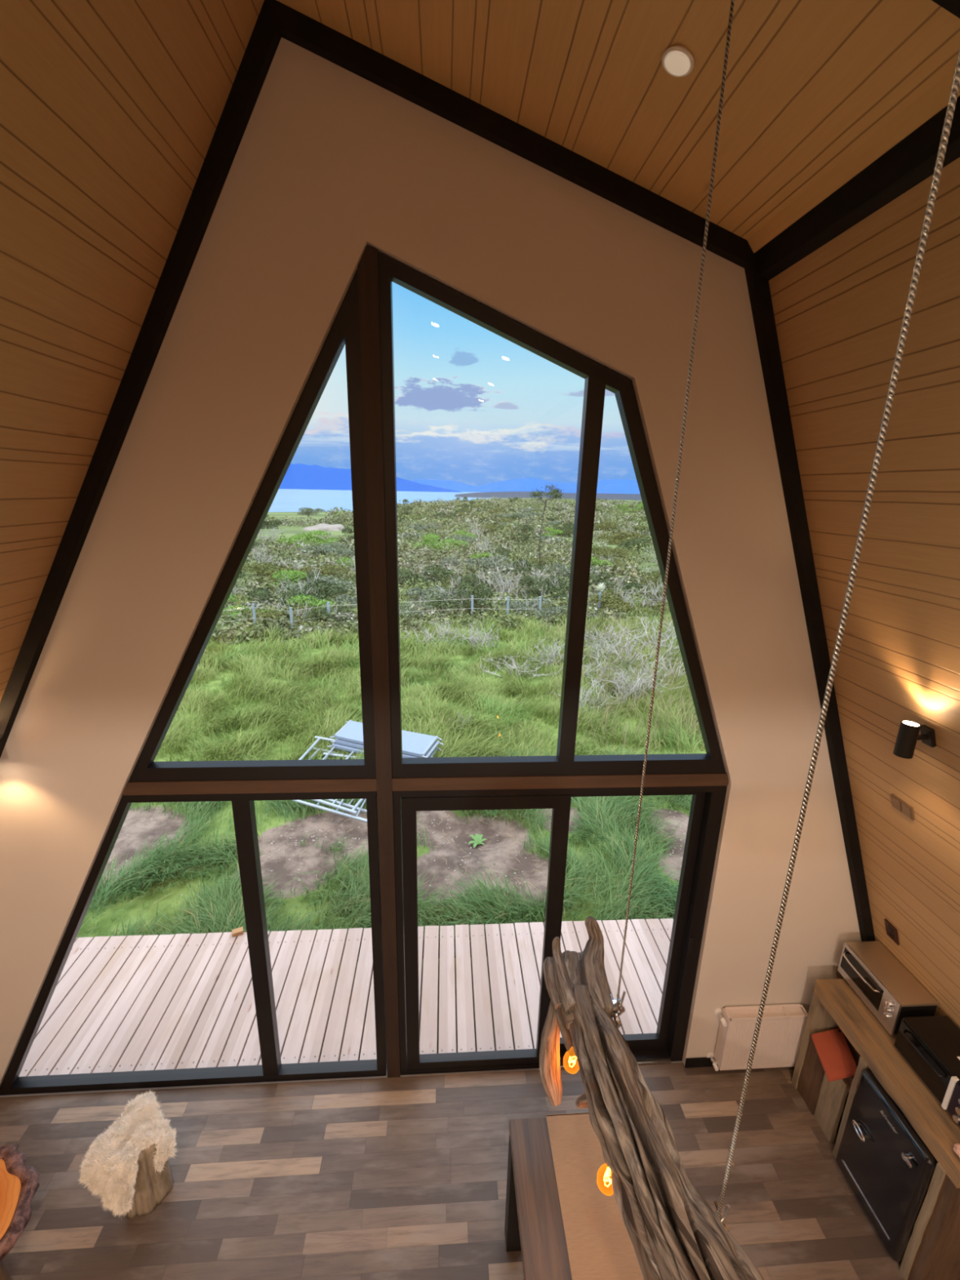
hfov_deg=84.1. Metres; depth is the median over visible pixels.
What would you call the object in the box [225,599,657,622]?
wire
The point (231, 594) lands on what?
shrub
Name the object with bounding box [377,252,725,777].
window
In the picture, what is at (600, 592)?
fence post
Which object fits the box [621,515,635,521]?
shrub
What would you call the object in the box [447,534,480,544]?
shrub
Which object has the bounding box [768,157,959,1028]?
wall
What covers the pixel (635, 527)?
shrub
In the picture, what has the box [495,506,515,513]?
shrub
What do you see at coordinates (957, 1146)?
cloth
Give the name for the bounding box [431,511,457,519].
shrub
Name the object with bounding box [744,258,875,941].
trim
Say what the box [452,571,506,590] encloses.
shrub
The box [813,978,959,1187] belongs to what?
countertop
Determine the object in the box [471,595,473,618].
fence post
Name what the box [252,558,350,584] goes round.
shrub
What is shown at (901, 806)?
light switch
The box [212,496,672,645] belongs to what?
undergrowth
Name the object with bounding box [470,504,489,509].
shrub
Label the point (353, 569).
bare shrub
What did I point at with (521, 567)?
shrub
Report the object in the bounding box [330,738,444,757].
plank
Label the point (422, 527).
shrub
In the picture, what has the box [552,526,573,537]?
shrub
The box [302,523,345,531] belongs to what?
earth mound
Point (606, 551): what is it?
shrub
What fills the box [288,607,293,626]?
fence post
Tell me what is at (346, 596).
shrub
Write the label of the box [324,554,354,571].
shrub
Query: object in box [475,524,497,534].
shrub
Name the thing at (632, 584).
shrub
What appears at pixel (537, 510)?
shrub
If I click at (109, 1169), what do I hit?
sheepskin
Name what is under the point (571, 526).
shrub
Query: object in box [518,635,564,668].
bare shrub
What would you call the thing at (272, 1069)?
window
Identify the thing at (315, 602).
shrub
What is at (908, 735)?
wall sconce
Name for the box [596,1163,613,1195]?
bulb
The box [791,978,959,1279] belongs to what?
kitchen counter
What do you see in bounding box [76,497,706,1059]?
ground
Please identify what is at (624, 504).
shrub
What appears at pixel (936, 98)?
trim
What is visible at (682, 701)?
grass
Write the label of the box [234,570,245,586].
shrub
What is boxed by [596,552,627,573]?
shrub
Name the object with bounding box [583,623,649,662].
bare shrub
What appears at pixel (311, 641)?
grass
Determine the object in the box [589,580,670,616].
shrub
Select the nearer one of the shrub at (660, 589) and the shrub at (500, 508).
the shrub at (660, 589)
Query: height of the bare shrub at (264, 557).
1.474 m
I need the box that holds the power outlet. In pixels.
[884,918,899,945]
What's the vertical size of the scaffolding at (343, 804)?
0.044 m
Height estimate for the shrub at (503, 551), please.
0.906 m
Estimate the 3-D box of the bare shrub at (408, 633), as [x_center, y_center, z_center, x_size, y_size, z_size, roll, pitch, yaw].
[-1.368,-0.120,15.079,2.104,0.708,1.778,9,17,25]
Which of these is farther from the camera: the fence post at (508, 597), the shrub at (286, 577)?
the shrub at (286, 577)
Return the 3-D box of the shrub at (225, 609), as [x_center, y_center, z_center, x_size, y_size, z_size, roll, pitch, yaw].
[-8.038,-0.872,17.609,2.250,0.738,2.037,15,21,40]
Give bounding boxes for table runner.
[546,1112,644,1279]
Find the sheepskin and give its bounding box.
[75,1088,177,1217]
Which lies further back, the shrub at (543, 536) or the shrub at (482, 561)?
the shrub at (543, 536)
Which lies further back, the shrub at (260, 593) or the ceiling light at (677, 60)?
the shrub at (260, 593)
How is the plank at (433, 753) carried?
on the grass at (423, 703)
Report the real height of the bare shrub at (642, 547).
1.757 m
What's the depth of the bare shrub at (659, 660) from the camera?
12.54 m
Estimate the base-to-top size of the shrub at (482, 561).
1.536 m
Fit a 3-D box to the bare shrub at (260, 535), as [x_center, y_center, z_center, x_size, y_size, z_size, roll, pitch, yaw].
[-16.081,-8.037,40.723,2.512,1.761,2.835,14,20,38]
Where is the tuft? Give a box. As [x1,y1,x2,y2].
[596,582,605,591]
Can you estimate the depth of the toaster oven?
3.06 m
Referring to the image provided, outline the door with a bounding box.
[392,786,727,1075]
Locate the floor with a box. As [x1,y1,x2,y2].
[0,1062,906,1279]
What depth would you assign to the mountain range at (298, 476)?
6878.40 m
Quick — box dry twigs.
[267,810,572,920]
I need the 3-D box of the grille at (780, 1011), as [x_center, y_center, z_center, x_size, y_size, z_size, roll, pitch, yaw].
[1.867,2.430,3.472,0.530,0.018,0.087,0,16,-4]
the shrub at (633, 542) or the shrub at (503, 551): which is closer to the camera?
the shrub at (503, 551)
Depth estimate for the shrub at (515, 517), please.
77.83 m
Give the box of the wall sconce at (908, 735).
[893,720,936,759]
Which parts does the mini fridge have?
handle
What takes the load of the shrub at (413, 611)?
on the ground at (137, 824)
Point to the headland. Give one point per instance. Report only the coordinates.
(495, 494)
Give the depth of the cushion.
3.19 m
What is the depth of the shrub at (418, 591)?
20.12 m
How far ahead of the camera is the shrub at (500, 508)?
104.24 m
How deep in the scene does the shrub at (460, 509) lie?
87.91 m
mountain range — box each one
[279,463,464,492]
[412,477,639,493]
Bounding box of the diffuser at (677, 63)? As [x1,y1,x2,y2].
[664,51,689,75]
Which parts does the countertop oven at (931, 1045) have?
oven door, handle, control panel, knob, knob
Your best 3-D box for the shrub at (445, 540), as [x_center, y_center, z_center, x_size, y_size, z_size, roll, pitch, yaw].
[-2.269,-6.955,39.271,2.677,1.130,2.956,13,20,36]
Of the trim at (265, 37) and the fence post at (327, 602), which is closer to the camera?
the trim at (265, 37)
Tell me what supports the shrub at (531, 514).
on the ground at (137, 824)
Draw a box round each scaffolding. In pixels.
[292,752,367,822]
[298,736,364,814]
[307,747,366,813]
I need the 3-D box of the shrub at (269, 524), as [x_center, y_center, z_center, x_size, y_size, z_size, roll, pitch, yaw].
[-24.189,-13.392,60.060,3.864,2.024,2.919,-11,20,-36]
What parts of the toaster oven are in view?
handle, oven door, frame, knob, knob, knob, panel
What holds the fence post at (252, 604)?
on the ground at (137, 824)
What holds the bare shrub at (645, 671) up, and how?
on the ground at (137, 824)
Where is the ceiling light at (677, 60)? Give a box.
[661,45,693,77]
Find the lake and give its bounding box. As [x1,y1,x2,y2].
[268,488,488,511]
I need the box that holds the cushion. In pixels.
[811,1027,857,1081]
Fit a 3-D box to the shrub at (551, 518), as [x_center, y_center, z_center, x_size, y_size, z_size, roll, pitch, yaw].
[10.125,-15.555,70.702,3.020,1.582,2.281,-6,17,-24]
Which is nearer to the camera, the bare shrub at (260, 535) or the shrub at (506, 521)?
the bare shrub at (260, 535)
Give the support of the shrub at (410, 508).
on the ground at (137, 824)
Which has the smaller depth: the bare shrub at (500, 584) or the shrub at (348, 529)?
the bare shrub at (500, 584)
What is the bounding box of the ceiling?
[276,0,959,239]
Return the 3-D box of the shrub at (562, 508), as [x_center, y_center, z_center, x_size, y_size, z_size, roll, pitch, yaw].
[19.741,-33.984,138.825,4.037,1.578,4.310,16,21,42]
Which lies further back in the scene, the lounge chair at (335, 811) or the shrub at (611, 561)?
the shrub at (611, 561)
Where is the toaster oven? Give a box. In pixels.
[837,941,938,1035]
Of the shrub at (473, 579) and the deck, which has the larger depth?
the shrub at (473, 579)
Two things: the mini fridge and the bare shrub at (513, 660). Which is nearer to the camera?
the mini fridge
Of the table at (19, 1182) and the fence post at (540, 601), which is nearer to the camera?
the table at (19, 1182)
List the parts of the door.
sliding sash, fixed sash, lock plate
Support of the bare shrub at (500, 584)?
on the ground at (137, 824)
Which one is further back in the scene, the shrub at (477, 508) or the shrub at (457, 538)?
the shrub at (477, 508)
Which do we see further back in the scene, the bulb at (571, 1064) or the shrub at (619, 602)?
the shrub at (619, 602)
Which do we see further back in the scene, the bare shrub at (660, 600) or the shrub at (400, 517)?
the shrub at (400, 517)
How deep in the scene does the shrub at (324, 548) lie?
33.25 m
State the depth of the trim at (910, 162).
1.71 m
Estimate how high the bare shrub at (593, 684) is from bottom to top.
0.704 m
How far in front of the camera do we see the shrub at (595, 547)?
40.07 m
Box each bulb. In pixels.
[563,1045,579,1074]
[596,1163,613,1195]
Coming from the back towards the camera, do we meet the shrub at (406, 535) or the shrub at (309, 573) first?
the shrub at (406, 535)
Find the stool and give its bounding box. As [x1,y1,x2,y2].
[126,1143,173,1218]
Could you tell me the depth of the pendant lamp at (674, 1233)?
1.42 m
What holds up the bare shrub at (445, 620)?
on the ground at (137, 824)
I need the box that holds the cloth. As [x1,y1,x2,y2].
[953,1142,959,1157]
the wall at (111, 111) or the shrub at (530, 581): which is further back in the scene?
the shrub at (530, 581)
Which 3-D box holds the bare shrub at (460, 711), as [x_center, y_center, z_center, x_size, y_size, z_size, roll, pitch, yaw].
[-0.324,1.476,9.634,0.536,0.484,0.659,10,18,29]
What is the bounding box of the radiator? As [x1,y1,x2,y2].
[706,1003,808,1071]
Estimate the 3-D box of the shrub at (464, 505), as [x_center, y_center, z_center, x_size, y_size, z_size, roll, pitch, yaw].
[-3.507,-31.971,128.785,5.838,2.282,6.232,-4,16,-17]
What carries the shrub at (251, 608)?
on the ground at (137, 824)
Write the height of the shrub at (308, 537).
1.429 m
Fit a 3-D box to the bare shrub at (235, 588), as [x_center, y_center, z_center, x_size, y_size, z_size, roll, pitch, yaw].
[-9.553,-1.917,20.471,1.168,1.348,1.436,-9,18,-31]
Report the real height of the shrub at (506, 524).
1.050 m
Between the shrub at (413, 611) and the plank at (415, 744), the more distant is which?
the shrub at (413, 611)
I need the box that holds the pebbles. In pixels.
[106,805,687,909]
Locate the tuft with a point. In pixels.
(600, 588)
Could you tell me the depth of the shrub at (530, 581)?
21.46 m
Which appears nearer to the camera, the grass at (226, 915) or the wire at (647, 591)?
the grass at (226, 915)
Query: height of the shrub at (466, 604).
1.482 m
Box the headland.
[455,491,641,500]
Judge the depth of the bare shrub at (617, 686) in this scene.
11.07 m
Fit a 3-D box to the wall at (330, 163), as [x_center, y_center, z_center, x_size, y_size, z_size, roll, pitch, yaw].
[-0.453,0.281,2.849,6.790,5.600,0.150,0,16,-4]
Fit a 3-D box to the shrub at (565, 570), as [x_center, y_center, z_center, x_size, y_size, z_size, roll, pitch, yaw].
[4.981,-3.843,28.513,2.870,1.242,2.569,-10,19,-34]
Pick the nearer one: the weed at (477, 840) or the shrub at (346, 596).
the weed at (477, 840)
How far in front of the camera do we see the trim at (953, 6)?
1.13 m
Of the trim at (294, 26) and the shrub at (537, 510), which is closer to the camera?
the trim at (294, 26)
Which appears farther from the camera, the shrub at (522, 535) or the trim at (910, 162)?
the shrub at (522, 535)
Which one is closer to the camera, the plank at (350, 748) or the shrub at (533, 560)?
the plank at (350, 748)
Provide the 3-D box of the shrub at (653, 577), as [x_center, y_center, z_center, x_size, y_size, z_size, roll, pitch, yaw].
[8.720,-2.601,24.100,2.770,1.591,3.169,3,16,6]
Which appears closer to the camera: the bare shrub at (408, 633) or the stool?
the stool
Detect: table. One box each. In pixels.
[0,1143,40,1279]
[504,1117,572,1279]
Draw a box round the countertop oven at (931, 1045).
[893,1015,959,1125]
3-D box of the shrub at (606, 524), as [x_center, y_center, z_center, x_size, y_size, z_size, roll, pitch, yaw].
[15.506,-13.353,63.049,4.421,1.598,3.865,-13,21,-41]
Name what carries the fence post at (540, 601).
on the ground at (137, 824)
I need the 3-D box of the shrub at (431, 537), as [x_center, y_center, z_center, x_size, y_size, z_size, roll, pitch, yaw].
[-3.818,-7.606,41.200,3.187,1.346,3.520,-5,17,-20]
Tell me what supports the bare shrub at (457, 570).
on the ground at (137, 824)
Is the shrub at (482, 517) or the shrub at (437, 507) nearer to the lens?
the shrub at (482, 517)
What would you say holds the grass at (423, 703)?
on the ground at (137, 824)
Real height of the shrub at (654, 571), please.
0.884 m
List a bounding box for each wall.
[0,0,264,702]
[0,37,861,1097]
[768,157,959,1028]
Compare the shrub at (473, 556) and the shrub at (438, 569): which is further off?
the shrub at (473, 556)
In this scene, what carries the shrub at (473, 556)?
on the ground at (137, 824)
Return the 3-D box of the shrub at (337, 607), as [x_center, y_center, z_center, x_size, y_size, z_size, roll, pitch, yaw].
[-4.667,-0.785,16.999,2.171,0.980,2.317,8,17,23]
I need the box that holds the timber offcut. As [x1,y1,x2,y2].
[231,926,243,937]
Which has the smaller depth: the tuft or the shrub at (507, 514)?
the tuft
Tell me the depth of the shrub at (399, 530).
53.84 m
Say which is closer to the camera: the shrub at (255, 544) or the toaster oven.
the toaster oven
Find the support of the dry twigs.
on the ground at (137, 824)
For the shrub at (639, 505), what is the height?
2.415 m
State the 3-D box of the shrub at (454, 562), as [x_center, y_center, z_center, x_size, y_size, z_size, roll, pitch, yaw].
[-1.347,-4.657,31.154,2.472,1.069,2.213,-2,16,-12]
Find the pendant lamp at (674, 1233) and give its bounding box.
[538,0,959,1279]
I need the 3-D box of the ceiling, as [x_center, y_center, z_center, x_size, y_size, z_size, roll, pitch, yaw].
[0.428,-1.207,-0.935,2.235,0.873,6.740,0,16,-4]
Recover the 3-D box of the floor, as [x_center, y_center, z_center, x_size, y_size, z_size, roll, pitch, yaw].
[-0.284,3.838,0.371,7.300,0.100,6.600,0,16,-4]
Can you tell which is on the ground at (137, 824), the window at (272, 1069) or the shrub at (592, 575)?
the shrub at (592, 575)
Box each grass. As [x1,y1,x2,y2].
[78,745,692,942]
[154,646,704,761]
[198,588,684,673]
[530,613,703,754]
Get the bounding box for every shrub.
[222,604,249,620]
[226,593,237,603]
[231,582,244,596]
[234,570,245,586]
[240,600,346,631]
[241,555,296,576]
[247,542,277,564]
[247,575,346,608]
[248,608,284,619]
[250,541,262,555]
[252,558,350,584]
[255,524,286,543]
[260,568,310,591]
[261,515,282,528]
[267,591,338,612]
[274,567,355,597]
[276,535,311,547]
[291,568,322,582]
[293,529,338,545]
[296,506,325,515]
[297,602,357,630]
[301,541,355,559]
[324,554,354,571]
[331,589,357,608]
[337,526,354,544]
[338,555,355,573]
[396,505,412,516]
[396,514,408,522]
[397,532,424,542]
[398,528,409,534]
[398,560,456,590]
[399,595,448,621]
[400,625,462,650]
[402,498,411,506]
[404,513,426,519]
[404,575,488,605]
[405,523,439,533]
[413,533,446,549]
[418,617,466,640]
[428,580,503,622]
[429,505,439,510]
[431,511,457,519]
[435,537,467,552]
[439,553,474,568]
[440,576,468,591]
[441,560,463,578]
[445,529,476,542]
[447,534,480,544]
[448,711,472,731]
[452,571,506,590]
[454,508,474,515]
[455,511,482,519]
[456,502,476,510]
[456,619,502,650]
[462,548,528,573]
[467,520,484,537]
[469,523,502,529]
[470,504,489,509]
[470,552,493,560]
[475,506,494,511]
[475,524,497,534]
[475,533,491,554]
[475,563,537,595]
[478,516,498,524]
[480,652,559,678]
[484,546,516,559]
[488,507,504,515]
[492,517,533,526]
[494,514,521,519]
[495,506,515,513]
[495,591,567,621]
[496,512,528,519]
[497,520,526,524]
[501,524,540,533]
[502,524,532,544]
[502,555,554,577]
[509,556,563,565]
[509,573,567,604]
[515,511,546,520]
[515,564,557,585]
[516,507,545,513]
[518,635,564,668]
[528,508,545,513]
[530,534,564,544]
[535,573,569,594]
[537,527,563,537]
[544,516,563,527]
[544,520,569,527]
[547,562,599,579]
[548,506,565,512]
[552,521,573,530]
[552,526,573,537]
[553,675,624,713]
[560,646,636,684]
[563,541,594,552]
[565,571,610,588]
[566,555,613,568]
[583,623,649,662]
[584,621,642,648]
[585,631,674,668]
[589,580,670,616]
[591,546,618,555]
[591,546,637,561]
[591,660,653,704]
[595,507,609,515]
[595,520,619,531]
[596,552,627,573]
[596,575,643,594]
[597,529,644,545]
[603,578,666,608]
[613,503,632,511]
[614,649,687,697]
[615,537,652,550]
[616,616,682,662]
[617,524,649,532]
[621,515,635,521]
[625,648,686,684]
[630,504,643,511]
[640,573,663,591]
[640,580,670,612]
[641,546,657,563]
[649,566,660,576]
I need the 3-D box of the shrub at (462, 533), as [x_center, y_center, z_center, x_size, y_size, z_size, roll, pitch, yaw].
[-1.747,-9.276,47.836,3.151,1.205,2.854,4,16,10]
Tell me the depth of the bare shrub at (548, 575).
24.34 m
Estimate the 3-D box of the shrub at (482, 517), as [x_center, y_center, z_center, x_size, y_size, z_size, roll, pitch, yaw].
[1.103,-15.962,71.794,3.541,1.297,3.317,11,19,32]
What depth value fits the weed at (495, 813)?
7.06 m
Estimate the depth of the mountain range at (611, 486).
8883.94 m
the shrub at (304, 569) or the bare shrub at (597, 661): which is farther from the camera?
the shrub at (304, 569)
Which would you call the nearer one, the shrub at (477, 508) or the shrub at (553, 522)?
the shrub at (553, 522)
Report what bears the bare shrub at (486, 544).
on the ground at (137, 824)
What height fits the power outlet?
0.114 m
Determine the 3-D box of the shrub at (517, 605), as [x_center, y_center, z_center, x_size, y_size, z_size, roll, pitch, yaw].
[1.928,-1.209,18.898,2.245,1.085,2.508,-10,19,-34]
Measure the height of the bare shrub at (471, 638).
1.088 m
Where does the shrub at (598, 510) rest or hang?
on the ground at (137, 824)
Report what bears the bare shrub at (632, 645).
on the ground at (137, 824)
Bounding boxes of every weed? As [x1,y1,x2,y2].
[467,833,487,847]
[484,810,498,816]
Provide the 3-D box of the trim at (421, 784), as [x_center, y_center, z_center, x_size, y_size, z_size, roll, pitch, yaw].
[-0.249,0.788,3.005,3.369,0.077,0.100,0,16,-4]
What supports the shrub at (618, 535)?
on the ground at (137, 824)
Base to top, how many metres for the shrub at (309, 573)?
1.001 m
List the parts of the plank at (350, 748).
deck plate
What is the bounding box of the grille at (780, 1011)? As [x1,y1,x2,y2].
[723,1003,808,1020]
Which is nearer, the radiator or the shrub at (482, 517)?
the radiator
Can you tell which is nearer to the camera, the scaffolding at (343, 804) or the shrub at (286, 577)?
the scaffolding at (343, 804)
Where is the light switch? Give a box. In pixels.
[890,793,914,820]
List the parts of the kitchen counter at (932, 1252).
panel, panel, panel, divider panel, post, panel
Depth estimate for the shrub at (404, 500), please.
144.26 m
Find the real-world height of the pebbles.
0.190 m
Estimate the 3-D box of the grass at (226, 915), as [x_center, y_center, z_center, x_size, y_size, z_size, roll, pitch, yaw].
[-1.476,2.300,6.533,15.576,0.468,4.087,0,16,-4]
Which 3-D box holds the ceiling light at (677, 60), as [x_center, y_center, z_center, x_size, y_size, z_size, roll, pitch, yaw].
[0.592,-1.730,1.595,0.098,0.044,0.100,0,16,-4]
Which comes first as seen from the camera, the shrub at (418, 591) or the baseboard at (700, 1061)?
the baseboard at (700, 1061)
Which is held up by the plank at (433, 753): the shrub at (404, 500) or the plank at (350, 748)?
the plank at (350, 748)
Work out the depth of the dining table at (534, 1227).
2.36 m
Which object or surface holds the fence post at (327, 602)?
on the ground at (137, 824)
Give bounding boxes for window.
[0,791,386,1095]
[128,269,376,782]
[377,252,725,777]
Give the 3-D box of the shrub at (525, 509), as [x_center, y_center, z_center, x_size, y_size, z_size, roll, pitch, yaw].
[11.451,-27.801,115.598,5.595,1.893,6.250,-7,18,-27]
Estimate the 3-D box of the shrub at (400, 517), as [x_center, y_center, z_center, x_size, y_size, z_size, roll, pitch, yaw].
[-11.501,-17.032,74.719,3.246,1.189,3.041,10,18,30]
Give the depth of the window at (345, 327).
2.62 m
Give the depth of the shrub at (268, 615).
16.76 m
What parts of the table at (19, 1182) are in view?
leg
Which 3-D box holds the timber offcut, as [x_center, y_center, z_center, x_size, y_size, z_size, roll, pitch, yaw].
[-2.150,2.590,4.721,0.102,0.035,0.084,0,16,-4]
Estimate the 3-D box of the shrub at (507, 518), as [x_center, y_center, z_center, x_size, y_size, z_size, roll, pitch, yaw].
[4.119,-15.897,72.092,6.145,1.285,5.276,12,19,34]
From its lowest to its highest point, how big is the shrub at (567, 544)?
1.090 m
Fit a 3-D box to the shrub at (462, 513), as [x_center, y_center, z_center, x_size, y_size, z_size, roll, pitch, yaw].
[-1.808,-19.741,84.753,6.334,1.325,5.438,-4,17,-19]
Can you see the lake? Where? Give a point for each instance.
(285, 500)
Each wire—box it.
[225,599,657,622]
[227,591,651,611]
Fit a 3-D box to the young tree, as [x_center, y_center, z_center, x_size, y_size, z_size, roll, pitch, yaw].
[3.434,-5.782,28.312,2.141,4.947,1.427,0,16,-4]
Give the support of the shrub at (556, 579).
on the ground at (137, 824)
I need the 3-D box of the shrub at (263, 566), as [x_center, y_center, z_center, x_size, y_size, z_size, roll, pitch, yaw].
[-10.618,-3.782,27.373,3.300,1.096,3.843,2,16,3]
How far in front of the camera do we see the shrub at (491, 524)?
65.08 m
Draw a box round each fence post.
[251,603,255,624]
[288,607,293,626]
[326,601,330,620]
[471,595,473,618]
[506,595,509,614]
[538,595,541,616]
[597,591,601,611]
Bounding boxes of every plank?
[327,742,440,754]
[329,720,442,757]
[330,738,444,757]
[330,746,441,757]
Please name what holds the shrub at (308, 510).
on the ground at (137, 824)
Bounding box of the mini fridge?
[835,1068,939,1262]
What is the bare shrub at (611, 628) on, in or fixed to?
on the ground at (137, 824)
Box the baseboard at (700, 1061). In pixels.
[684,1057,717,1067]
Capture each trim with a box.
[0,0,281,757]
[121,773,728,795]
[268,0,755,268]
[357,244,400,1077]
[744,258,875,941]
[746,68,959,253]
[755,96,959,280]
[931,0,959,18]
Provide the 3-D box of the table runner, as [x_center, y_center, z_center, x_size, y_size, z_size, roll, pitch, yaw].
[0.559,2.689,1.814,0.354,0.164,1.810,0,16,-4]
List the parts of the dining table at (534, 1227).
leg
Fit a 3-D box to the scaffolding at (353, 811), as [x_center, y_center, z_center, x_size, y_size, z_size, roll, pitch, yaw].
[-2.009,1.890,7.731,1.772,0.044,2.202,0,16,-4]
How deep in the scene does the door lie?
3.28 m
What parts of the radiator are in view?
panel, panel, panel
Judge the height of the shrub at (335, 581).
1.396 m
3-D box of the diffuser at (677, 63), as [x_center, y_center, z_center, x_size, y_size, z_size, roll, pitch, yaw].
[0.591,-1.727,1.595,0.079,0.004,0.079,19,14,-9]
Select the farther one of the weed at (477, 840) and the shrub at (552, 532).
the shrub at (552, 532)
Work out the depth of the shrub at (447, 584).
23.22 m
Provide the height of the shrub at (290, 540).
1.022 m
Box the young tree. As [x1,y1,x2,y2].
[526,484,567,564]
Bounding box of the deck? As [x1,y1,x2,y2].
[18,918,673,1076]
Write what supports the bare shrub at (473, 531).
on the ground at (137, 824)
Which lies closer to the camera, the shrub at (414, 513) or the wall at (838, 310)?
the wall at (838, 310)
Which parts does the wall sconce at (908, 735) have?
lamp shade, bulb, arm, wall plate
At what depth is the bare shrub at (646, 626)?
14.90 m
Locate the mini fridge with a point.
(887, 1166)

